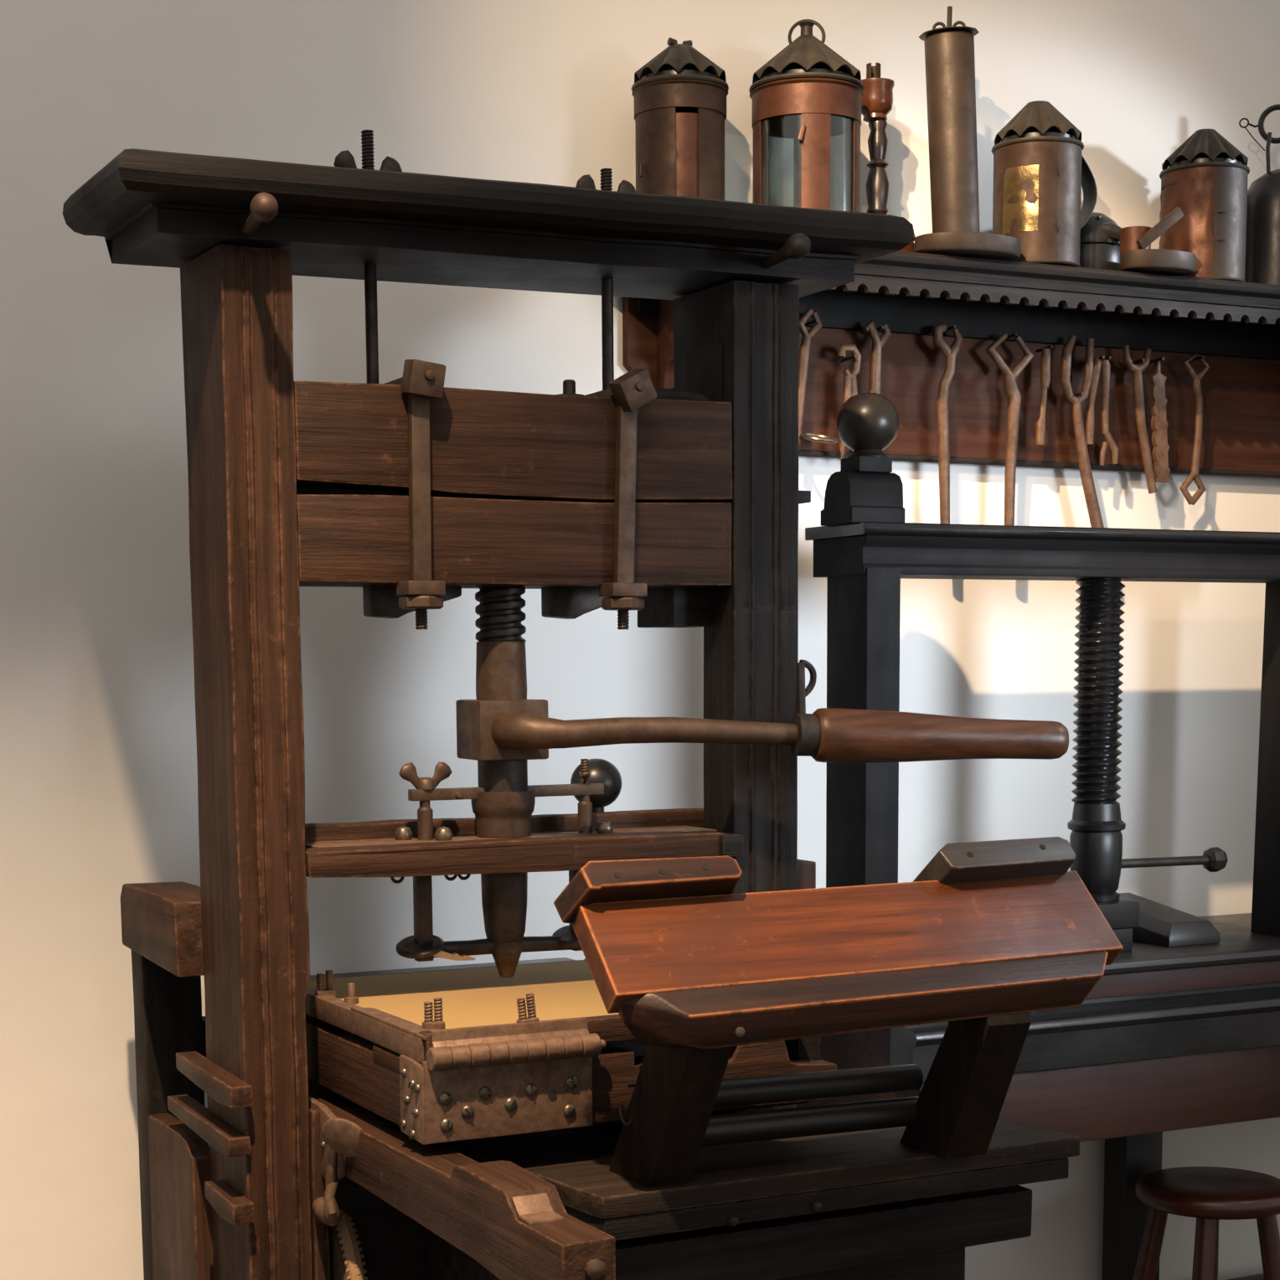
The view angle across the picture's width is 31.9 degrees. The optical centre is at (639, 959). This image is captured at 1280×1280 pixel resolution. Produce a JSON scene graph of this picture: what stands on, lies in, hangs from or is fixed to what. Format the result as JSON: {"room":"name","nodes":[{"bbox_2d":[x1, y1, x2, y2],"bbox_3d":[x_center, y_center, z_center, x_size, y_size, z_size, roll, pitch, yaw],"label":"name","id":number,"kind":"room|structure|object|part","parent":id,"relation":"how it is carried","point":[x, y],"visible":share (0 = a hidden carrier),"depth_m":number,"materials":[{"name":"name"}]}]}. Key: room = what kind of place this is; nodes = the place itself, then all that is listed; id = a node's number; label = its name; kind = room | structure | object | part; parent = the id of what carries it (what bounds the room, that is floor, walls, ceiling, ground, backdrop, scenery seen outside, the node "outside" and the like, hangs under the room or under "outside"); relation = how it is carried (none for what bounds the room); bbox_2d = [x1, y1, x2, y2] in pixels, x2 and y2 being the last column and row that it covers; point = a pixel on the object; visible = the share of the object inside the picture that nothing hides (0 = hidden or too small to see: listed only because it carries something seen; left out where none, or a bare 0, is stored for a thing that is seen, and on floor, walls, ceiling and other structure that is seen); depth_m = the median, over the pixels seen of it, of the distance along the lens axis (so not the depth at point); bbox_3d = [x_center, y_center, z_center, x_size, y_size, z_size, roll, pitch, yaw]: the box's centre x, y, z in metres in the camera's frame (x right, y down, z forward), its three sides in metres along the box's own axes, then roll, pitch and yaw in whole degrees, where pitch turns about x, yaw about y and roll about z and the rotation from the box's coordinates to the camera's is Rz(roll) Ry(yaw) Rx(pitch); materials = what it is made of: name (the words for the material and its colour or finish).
{"room":"print shop","nodes":[
{"label":"print shop","id":0,"kind":"room"},
{"bbox_2d":[0,0,1279,1279],"bbox_3d":[-0.282,-0.878,3.831,13.000,3.900,0.150,-4,8,-26],"label":"wall","id":1,"kind":"structure","parent":0,"point":[99,765],"depth_m":3.72,"materials":[{"name":"paint"}]},
{"bbox_2d":[622,251,1279,482],"bbox_3d":[1.014,-1.092,4.242,2.390,0.359,0.231,-4,8,-26],"label":"wall shelf","id":2,"kind":"object","parent":1,"relation":"attached to","point":[1234,326],"depth_m":4.15,"materials":[{"name":"wood"}]},
{"bbox_2d":[631,37,728,200],"bbox_3d":[0.065,-1.361,3.718,0.166,0.324,0.162,-4,8,-26],"label":"lantern","id":3,"kind":"object","parent":2,"relation":"on","point":[679,95],"visible":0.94,"depth_m":3.66,"materials":[{"name":"metal"}]},
{"bbox_3d":[0.018,-1.296,3.687,0.021,0.193,0.102,-7,10,-39],"label":"door","id":4,"kind":"part","parent":3,"relation":"part of","materials":[{"name":"metal"}]},
{"bbox_3d":[0.077,-1.286,3.662,0.041,0.191,0.005,-1,8,-8],"label":"panel","id":5,"kind":"part","parent":3,"relation":"part of","materials":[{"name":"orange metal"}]},
{"bbox_2d":[748,19,864,211],"bbox_3d":[0.284,-1.406,3.817,0.195,0.384,0.195,-4,8,-26],"label":"lantern","id":6,"kind":"object","parent":2,"relation":"on","point":[807,93],"visible":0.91,"depth_m":3.75,"materials":[{"name":"orange metal"}]},
{"bbox_3d":[0.198,-1.317,3.807,0.004,0.211,0.044,-2,8,-14],"label":"post","id":7,"kind":"part","parent":6,"relation":"part of","materials":[{"name":"orange metal"}]},
{"bbox_3d":[0.236,-1.316,3.762,0.084,0.201,0.012,5,9,35],"label":"pane","id":8,"kind":"part","parent":6,"relation":"part of","materials":[{"name":"clear glass"}]},
{"bbox_3d":[0.291,-1.332,3.917,0.044,0.211,0.004,0,8,4],"label":"post","id":9,"kind":"part","parent":6,"relation":"part of","materials":[{"name":"orange metal"}]},
{"bbox_3d":[0.283,-1.565,3.796,0.064,0.062,0.020,0,8,6],"label":"ring handle","id":10,"kind":"part","parent":6,"relation":"part of","materials":[{"name":"metal"}]},
{"bbox_3d":[0.294,-1.308,3.741,0.049,0.211,0.005,-1,8,-6],"label":"post","id":11,"kind":"part","parent":6,"relation":"part of","materials":[{"name":"orange metal"}]},
{"bbox_3d":[0.349,-1.331,3.869,0.023,0.201,0.116,-5,9,-32],"label":"pane","id":12,"kind":"part","parent":6,"relation":"part of","materials":[{"name":"clear glass"}]},
{"bbox_3d":[0.339,-1.317,3.763,0.060,0.201,0.007,-7,10,-39],"label":"pane","id":13,"kind":"part","parent":6,"relation":"part of","materials":[{"name":"clear glass"}]},
{"bbox_3d":[0.369,-1.317,3.799,0.004,0.211,0.041,2,8,19],"label":"post","id":14,"kind":"part","parent":6,"relation":"part of","materials":[{"name":"orange metal"}]},
{"bbox_2d":[798,308,822,443],"bbox_3d":[0.296,-1.030,3.946,0.060,0.234,0.016,-4,8,-26],"label":"wrench","id":15,"kind":"object","parent":2,"relation":"hanging from","point":[804,350],"visible":0.86,"depth_m":3.94,"materials":[{"name":"metal"}]},
{"bbox_3d":[0.285,-1.005,3.944,0.036,0.185,0.016,-4,8,-26],"label":"handle","id":16,"kind":"part","parent":15,"relation":"part of","materials":[{"name":"metal"}]},
{"bbox_2d":[800,432,838,443],"bbox_3d":[0.316,-0.923,3.958,0.070,0.023,0.068,-4,8,-26],"label":"ring","id":17,"kind":"object","parent":2,"relation":"hanging from","point":[812,436],"visible":1,"depth_m":3.94,"materials":[{"name":"metal"}]},
{"bbox_2d":[837,343,861,459],"bbox_3d":[0.373,-0.994,3.990,0.048,0.201,0.013,-4,8,-26],"label":"tongs","id":18,"kind":"object","parent":2,"relation":"hanging from","point":[850,389],"visible":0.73,"depth_m":3.98,"materials":[{"name":"metal"}]},
{"bbox_3d":[0.365,-0.966,3.989,0.027,0.146,0.013,-4,8,-26],"label":"arm","id":19,"kind":"part","parent":18,"relation":"part of","materials":[{"name":"metal"}]},
{"bbox_3d":[0.383,-0.968,3.998,0.022,0.146,0.013,-4,8,-26],"label":"arm","id":20,"kind":"part","parent":18,"relation":"part of","materials":[{"name":"metal"}]},
{"bbox_2d":[861,320,891,394],"bbox_3d":[0.424,-1.020,4.012,0.060,0.245,0.018,-4,8,-26],"label":"wrench","id":21,"kind":"object","parent":2,"relation":"hanging from","point":[879,342],"visible":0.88,"depth_m":4.00,"materials":[{"name":"metal"}]},
{"bbox_3d":[0.421,-1.001,4.013,0.024,0.207,0.018,-4,8,-26],"label":"handle","id":22,"kind":"part","parent":21,"relation":"part of","materials":[{"name":"metal"}]},
{"bbox_2d":[861,62,915,252],"bbox_3d":[0.431,-1.395,3.926,0.110,0.332,0.102,-4,8,-26],"label":"candlestick","id":23,"kind":"object","parent":2,"relation":"on","point":[877,97],"visible":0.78,"depth_m":3.90,"materials":[{"name":"metal"}]},
{"bbox_2d":[866,62,880,78],"bbox_3d":[0.406,-1.542,3.895,0.025,0.032,0.025,-4,8,-26],"label":"socket","id":24,"kind":"object","parent":23,"relation":"attached to","point":[872,72],"depth_m":3.89,"materials":[{"name":"metal"}]},
{"bbox_3d":[0.416,-1.378,3.921,0.044,0.180,0.044,-4,8,-26],"label":"stem","id":25,"kind":"part","parent":23,"relation":"part of","materials":[{"name":"black metal"}]},
{"bbox_2d":[861,77,894,123],"bbox_3d":[0.410,-1.496,3.903,0.066,0.067,0.066,-4,8,-26],"label":"cup","id":26,"kind":"object","parent":23,"relation":"on","point":[877,97],"depth_m":3.88,"materials":[{"name":"brown metal"}]},
{"bbox_2d":[932,323,963,523],"bbox_3d":[0.560,-0.952,4.090,0.064,0.408,0.018,-4,8,-26],"label":"wrench","id":27,"kind":"object","parent":2,"relation":"hanging from","point":[950,353],"visible":0.97,"depth_m":4.07,"materials":[{"name":"metal"}]},
{"bbox_3d":[0.559,-0.926,4.092,0.038,0.356,0.018,-4,8,-26],"label":"handle","id":28,"kind":"part","parent":27,"relation":"part of","materials":[{"name":"metal"}]},
{"bbox_3d":[0.952,-1.203,4.295,2.140,0.062,0.015,-4,8,-26],"label":"hanging rail","id":29,"kind":"part","parent":2,"relation":"part of","materials":[{"name":"black wood"}]},
{"bbox_2d":[914,5,1020,261],"bbox_3d":[0.572,-1.435,3.886,0.203,0.418,0.133,-4,8,-26],"label":"candlestick","id":30,"kind":"object","parent":2,"relation":"on","point":[949,50],"depth_m":3.85,"materials":[{"name":"metal"}]},
{"bbox_3d":[0.533,-1.595,3.860,0.100,0.011,0.101,-7,10,-41],"label":"cap plate","id":31,"kind":"part","parent":30,"relation":"part of","materials":[{"name":"metal"}]},
{"bbox_2d":[914,232,1020,261],"bbox_3d":[0.573,-1.243,3.912,0.203,0.031,0.133,-4,8,-26],"label":"oval tray","id":32,"kind":"object","parent":30,"relation":"attached to","point":[975,245],"depth_m":3.85,"materials":[{"name":"metal"}]},
{"bbox_2d":[985,332,1033,525],"bbox_3d":[0.684,-0.958,4.151,0.106,0.400,0.022,-4,8,-26],"label":"wrench","id":33,"kind":"object","parent":2,"relation":"hanging from","point":[1013,394],"visible":0.95,"depth_m":4.14,"materials":[{"name":"metal"}]},
{"bbox_3d":[0.690,-0.921,4.159,0.035,0.326,0.022,-4,8,-26],"label":"handle","id":34,"kind":"part","parent":33,"relation":"part of","materials":[{"name":"metal"}]},
{"bbox_2d":[1035,348,1050,445],"bbox_3d":[0.752,-1.050,4.173,0.029,0.176,0.016,-4,8,-26],"label":"chisel","id":35,"kind":"object","parent":2,"relation":"hanging from","point":[1045,353],"visible":1,"depth_m":4.17,"materials":[{"name":"metal"}]},
{"bbox_3d":[0.749,-1.017,4.176,0.023,0.111,0.016,-4,8,-26],"label":"blade","id":36,"kind":"part","parent":35,"relation":"part of","materials":[{"name":"metal"}]},
{"bbox_2d":[991,100,1097,267],"bbox_3d":[0.732,-1.389,4.027,0.205,0.289,0.165,-4,8,-26],"label":"lantern","id":37,"kind":"object","parent":2,"relation":"on","point":[1040,170],"visible":0.89,"depth_m":3.96,"materials":[{"name":"metal"}]},
{"bbox_3d":[0.673,-1.346,3.962,0.068,0.112,0.013,4,9,33],"label":"pane","id":38,"kind":"part","parent":37,"relation":"part of","materials":[{"name":"yellow glass"}]},
{"bbox_3d":[0.674,-1.343,3.981,0.135,0.175,0.040,6,10,41],"label":"door","id":39,"kind":"part","parent":37,"relation":"part of","materials":[{"name":"metal"}]},
{"bbox_3d":[0.800,-1.389,4.064,0.051,0.154,0.038,-4,8,-26],"label":"strap handle","id":40,"kind":"part","parent":37,"relation":"part of","materials":[{"name":"metal"}]},
{"bbox_2d":[1060,335,1104,527],"bbox_3d":[0.842,-0.969,4.229,0.119,0.408,0.021,-4,8,-26],"label":"wrench","id":41,"kind":"object","parent":2,"relation":"hanging from","point":[1095,516],"visible":0.94,"depth_m":4.21,"materials":[{"name":"metal"}]},
{"bbox_3d":[0.855,-0.912,4.243,0.091,0.290,0.021,-4,8,-26],"label":"handle","id":42,"kind":"part","parent":41,"relation":"part of","materials":[{"name":"metal"}]},
{"bbox_2d":[1085,357,1102,444],"bbox_3d":[0.857,-1.055,4.226,0.032,0.160,0.014,-4,8,-26],"label":"drift","id":43,"kind":"object","parent":2,"relation":"hanging from","point":[1090,425],"visible":1,"depth_m":4.22,"materials":[{"name":"metal"}]},
{"bbox_2d":[1079,211,1121,270],"bbox_3d":[0.831,-1.324,4.160,0.142,0.125,0.142,0,8,0],"label":"pot","id":44,"kind":"object","parent":2,"relation":"on","point":[1100,236],"visible":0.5,"depth_m":4.10,"materials":[{"name":"metal"}]},
{"bbox_3d":[0.831,-1.354,4.156,0.142,0.065,0.142,-4,8,-26],"label":"lid","id":45,"kind":"part","parent":44,"relation":"part of","materials":[{"name":"metal"}]},
{"bbox_2d":[1099,356,1118,465],"bbox_3d":[0.888,-1.040,4.243,0.049,0.202,0.018,-4,8,-26],"label":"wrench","id":46,"kind":"object","parent":2,"relation":"hanging from","point":[1106,367],"visible":1,"depth_m":4.24,"materials":[{"name":"metal"}]},
{"bbox_2d":[1123,345,1156,494],"bbox_3d":[0.956,-1.032,4.279,0.086,0.275,0.018,-4,8,-26],"label":"wrench","id":47,"kind":"object","parent":2,"relation":"hanging from","point":[1138,386],"visible":1,"depth_m":4.27,"materials":[{"name":"metal"}]},
{"bbox_3d":[0.967,-1.013,4.287,0.061,0.235,0.018,-4,8,-26],"label":"handle","id":48,"kind":"part","parent":47,"relation":"part of","materials":[{"name":"metal"}]},
{"bbox_2d":[1119,206,1196,276],"bbox_3d":[0.943,-1.307,4.071,0.155,0.110,0.095,-4,8,-26],"label":"chamberstick","id":49,"kind":"object","parent":2,"relation":"on","point":[1137,255],"visible":0.94,"depth_m":4.03,"materials":[{"name":"metal"}]},
{"bbox_2d":[1119,226,1151,270],"bbox_3d":[0.900,-1.291,4.065,0.058,0.071,0.058,-4,8,-26],"label":"cup","id":50,"kind":"object","parent":49,"relation":"on","point":[1135,241],"depth_m":4.03,"materials":[{"name":"orange metal"}]},
{"bbox_3d":[0.944,-1.269,4.076,0.155,0.033,0.095,-4,8,-26],"label":"dish","id":51,"kind":"part","parent":49,"relation":"part of","materials":[{"name":"metal"}]},
{"bbox_3d":[0.937,-1.317,4.031,0.092,0.078,0.011,-3,8,-16],"label":"flat handle","id":52,"kind":"part","parent":49,"relation":"part of","materials":[{"name":"metal"}]},
{"bbox_3d":[0.999,-1.034,4.300,0.048,0.229,0.013,-4,8,-26],"label":"notched strip","id":53,"kind":"part","parent":2,"relation":"part of","materials":[{"name":"brown metal"}]},
{"bbox_2d":[1179,352,1209,505],"bbox_3d":[1.075,-1.029,4.339,0.066,0.288,0.014,-4,8,-26],"label":"wrench","id":54,"kind":"object","parent":2,"relation":"hanging from","point":[1194,475],"visible":1,"depth_m":4.34,"materials":[{"name":"metal"}]},
{"bbox_2d":[1159,129,1249,282],"bbox_3d":[1.061,-1.413,4.213,0.166,0.284,0.167,-4,8,-26],"label":"lantern","id":55,"kind":"object","parent":2,"relation":"on","point":[1206,177],"visible":0.89,"depth_m":4.15,"materials":[{"name":"metal"}]},
{"bbox_2d":[1238,103,1279,284],"bbox_3d":[1.217,-1.463,4.313,0.170,0.354,0.162,-4,8,-26],"label":"lantern","id":56,"kind":"object","parent":2,"relation":"on","point":[1262,240],"visible":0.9,"depth_m":4.27,"materials":[{"name":"metal"}]},
{"bbox_3d":[1.979,1.659,-0.367,13.000,0.060,10.200,-4,8,-26],"label":"floor","id":57,"kind":"structure","parent":0,"visible":0},
{"bbox_2d":[62,129,1123,1279],"bbox_3d":[-0.107,0.020,3.171,1.481,2.290,1.214,6,10,42],"label":"press","id":58,"kind":"object","parent":57,"relation":"on","point":[628,1110],"visible":1,"depth_m":2.97,"materials":[{"name":"wood"}]},
{"bbox_3d":[-0.673,-0.050,3.267,0.096,0.108,0.319,-4,8,-26],"label":"post rail","id":59,"kind":"part","parent":58,"relation":"part of","materials":[{"name":"brown wood"}]},
{"bbox_3d":[-0.716,0.510,3.462,0.093,1.251,0.066,-4,8,-26],"label":"post","id":60,"kind":"part","parent":58,"relation":"part of","materials":[{"name":"brown wood"}]},
{"bbox_3d":[-0.440,0.403,3.066,0.023,0.406,0.034,-4,8,-26],"label":"guide post","id":61,"kind":"part","parent":58,"relation":"part of","materials":[{"name":"brown wood"}]},
{"bbox_3d":[-0.426,0.247,3.030,0.013,0.101,0.149,-4,8,-26],"label":"strap plate","id":62,"kind":"part","parent":58,"relation":"part of","materials":[{"name":"brown metal"}]},
{"bbox_3d":[-0.397,0.075,3.023,0.025,0.032,0.620,-4,8,-26],"label":"tympan frame","id":63,"kind":"part","parent":58,"relation":"part of","materials":[{"name":"brown wood"}]},
{"bbox_3d":[-0.364,-0.907,3.025,0.017,0.260,0.017,-4,8,-26],"label":"tie rod","id":64,"kind":"part","parent":58,"relation":"part of","materials":[{"name":"metal"}]},
{"bbox_3d":[-0.280,0.172,2.771,0.008,0.100,0.079,-4,8,-26],"label":"plate","id":65,"kind":"part","parent":58,"relation":"part of","materials":[{"name":"brown metal"}]},
{"bbox_3d":[-0.307,-0.067,3.162,0.023,0.137,0.018,-4,8,-26],"label":"hanging rod","id":66,"kind":"part","parent":58,"relation":"part of","materials":[{"name":"metal"}]},
{"bbox_3d":[-0.302,-0.197,3.143,0.021,0.056,0.022,-4,8,-26],"label":"clamp post","id":67,"kind":"part","parent":58,"relation":"part of","materials":[{"name":"brown metal"}]},
{"bbox_3d":[-0.306,0.027,3.413,0.530,0.020,0.022,-4,8,-26],"label":"rail","id":68,"kind":"part","parent":58,"relation":"part of","materials":[{"name":"brown wood"}]},
{"bbox_3d":[-0.319,0.260,2.899,0.064,0.118,1.191,-4,8,-26],"label":"carriage rail","id":69,"kind":"part","parent":58,"relation":"part of","materials":[{"name":"brown wood"}]},
{"bbox_3d":[-0.185,-0.994,3.073,1.138,0.099,0.307,-4,8,-26],"label":"cornice","id":70,"kind":"part","parent":58,"relation":"part of","materials":[{"name":"black wood"}]},
{"bbox_2d":[470,789,535,837],"bbox_3d":[-0.195,-0.210,3.200,0.092,0.064,0.092,-4,8,-26],"label":"collar","id":71,"kind":"object","parent":58,"relation":"on","point":[498,813],"depth_m":3.17,"materials":[{"name":"brown metal"}]},
{"bbox_3d":[-0.164,0.167,2.789,0.226,0.102,0.013,-4,8,-26],"label":"corner plate","id":72,"kind":"part","parent":58,"relation":"part of","materials":[{"name":"brown metal"}]},
{"bbox_3d":[-0.184,-0.173,3.211,0.615,0.011,0.100,-4,8,-26],"label":"till plate","id":73,"kind":"part","parent":58,"relation":"part of","materials":[{"name":"brown wood"}]},
{"bbox_3d":[-0.029,0.086,2.862,0.530,0.031,0.029,-4,8,-26],"label":"rail","id":74,"kind":"part","parent":58,"relation":"part of","materials":[{"name":"brown metal"}]},
{"bbox_3d":[-0.090,-0.083,3.270,0.023,0.137,0.018,-4,8,-26],"label":"hanging rod","id":75,"kind":"part","parent":58,"relation":"part of","materials":[{"name":"metal"}]},
{"bbox_3d":[-0.080,-0.213,3.253,0.021,0.056,0.022,-4,8,-26],"label":"clamp post","id":76,"kind":"part","parent":58,"relation":"part of","materials":[{"name":"brown metal"}]},
{"bbox_3d":[-0.066,-0.246,3.373,0.079,0.115,0.075,-4,8,-26],"label":"black knob","id":77,"kind":"part","parent":58,"relation":"part of","materials":[{"name":"black metal"}]},
{"bbox_3d":[-0.046,-0.930,3.182,0.017,0.260,0.017,-4,8,-26],"label":"tie rod","id":78,"kind":"part","parent":58,"relation":"part of","materials":[{"name":"metal"}]},
{"bbox_3d":[0.036,0.153,2.707,0.061,0.251,0.224,-4,8,-26],"label":"rest leg","id":79,"kind":"part","parent":58,"relation":"part of","materials":[{"name":"brown wood"}]},
{"bbox_3d":[0.040,0.190,3.426,0.063,0.075,0.560,-4,8,-26],"label":"carriage rail","id":80,"kind":"part","parent":58,"relation":"part of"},
{"bbox_3d":[0.206,0.366,2.874,0.695,0.078,0.049,-4,8,-26],"label":"fore rail","id":81,"kind":"part","parent":58,"relation":"part of","materials":[{"name":"black wood"}]},
{"bbox_3d":[0.286,0.046,2.728,0.692,0.080,0.086,-4,8,-26],"label":"rail","id":82,"kind":"part","parent":58,"relation":"part of","materials":[{"name":"brown wood"}]},
{"bbox_3d":[0.415,0.129,2.869,0.066,0.252,0.200,-4,8,-26],"label":"rest leg","id":83,"kind":"part","parent":58,"relation":"part of","materials":[{"name":"brown wood"}]},
{"bbox_2d":[796,913,1279,1279],"bbox_3d":[1.296,0.463,4.430,2.220,1.062,0.497,-4,8,-26],"label":"workbench","id":84,"kind":"object","parent":57,"relation":"on","point":[1180,1037],"visible":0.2,"depth_m":3.97,"materials":[{"name":"brown wood"}]},
{"bbox_3d":[0.375,0.186,3.970,0.040,0.245,0.415,-4,8,-26],"label":"panel","id":85,"kind":"part","parent":84,"relation":"part of","materials":[{"name":"brown wood"}]},
{"bbox_2d":[805,392,1279,952],"bbox_3d":[0.784,-0.500,4.031,1.085,0.960,0.276,-4,8,-26],"label":"press","id":86,"kind":"object","parent":84,"relation":"on","point":[864,544],"visible":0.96,"depth_m":3.82,"materials":[{"name":"metal"}]},
{"bbox_3d":[0.375,-0.320,3.780,0.066,0.673,0.127,-4,8,-26],"label":"post","id":87,"kind":"part","parent":86,"relation":"part of","materials":[{"name":"black wood"}]},
{"bbox_3d":[0.805,-0.749,3.963,1.076,0.021,0.194,-4,8,-26],"label":"moulding","id":88,"kind":"part","parent":86,"relation":"part of","materials":[{"name":"black wood"}]},
{"bbox_3d":[0.641,-0.037,4.032,0.420,0.042,0.250,-4,8,-26],"label":"board","id":89,"kind":"part","parent":86,"relation":"part of","materials":[{"name":"black wood"}]},
{"bbox_3d":[0.957,-0.180,4.106,0.230,0.020,0.017,-4,8,-26],"label":"lever","id":90,"kind":"part","parent":86,"relation":"part of","materials":[{"name":"metal"}]},
{"bbox_3d":[1.068,-0.187,4.161,0.037,0.046,0.046,-4,8,-26],"label":"lever knob","id":91,"kind":"part","parent":86,"relation":"part of","materials":[{"name":"metal"}]},
{"bbox_3d":[1.228,-0.381,4.202,0.075,0.673,0.127,-4,8,-26],"label":"post","id":92,"kind":"part","parent":86,"relation":"part of","materials":[{"name":"black wood"}]},
{"bbox_3d":[1.409,0.077,4.203,2.170,0.109,0.081,-4,8,-26],"label":"moulding","id":93,"kind":"part","parent":84,"relation":"part of","materials":[{"name":"black wood"}]},
{"bbox_3d":[0.985,0.614,4.493,0.090,0.750,0.070,-4,8,-26],"label":"leg","id":94,"kind":"part","parent":84,"relation":"part of","materials":[{"name":"black wood"}]},
{"bbox_2d":[1119,892,1220,946],"bbox_3d":[0.961,-0.078,4.203,0.120,0.073,0.245,-4,8,-26],"label":"block","id":95,"kind":"object","parent":84,"relation":"on","point":[1159,924],"visible":0.67,"depth_m":4.12,"materials":[{"name":"black metal"}]},
{"bbox_2d":[1132,1166,1279,1279],"bbox_3d":[1.089,0.717,4.309,0.309,0.599,0.323,-4,8,-26],"label":"stool","id":96,"kind":"object","parent":57,"relation":"on","point":[1210,1195],"visible":1,"depth_m":4.23,"materials":[{"name":"brown wood"}]},
{"bbox_3d":[0.963,0.728,4.366,0.132,0.564,0.044,3,8,24],"label":"leg","id":97,"kind":"part","parent":96,"relation":"part of","materials":[{"name":"brown wood"}]},
{"bbox_3d":[1.043,0.753,4.174,0.043,0.563,0.125,3,8,25],"label":"leg","id":98,"kind":"part","parent":96,"relation":"part of","materials":[{"name":"brown wood"}]},
{"bbox_3d":[1.094,0.444,4.261,0.296,0.044,0.296,-4,8,-26],"label":"seat","id":99,"kind":"part","parent":96,"relation":"part of","materials":[{"name":"brown wood"}]},
{"bbox_3d":[1.122,0.716,4.444,0.044,0.564,0.132,1,8,12],"label":"leg","id":100,"kind":"part","parent":96,"relation":"part of","materials":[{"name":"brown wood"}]},
{"bbox_3d":[1.228,0.739,4.266,0.125,0.563,0.043,1,8,12],"label":"leg","id":101,"kind":"part","parent":96,"relation":"part of","materials":[{"name":"brown wood"}]}
]}

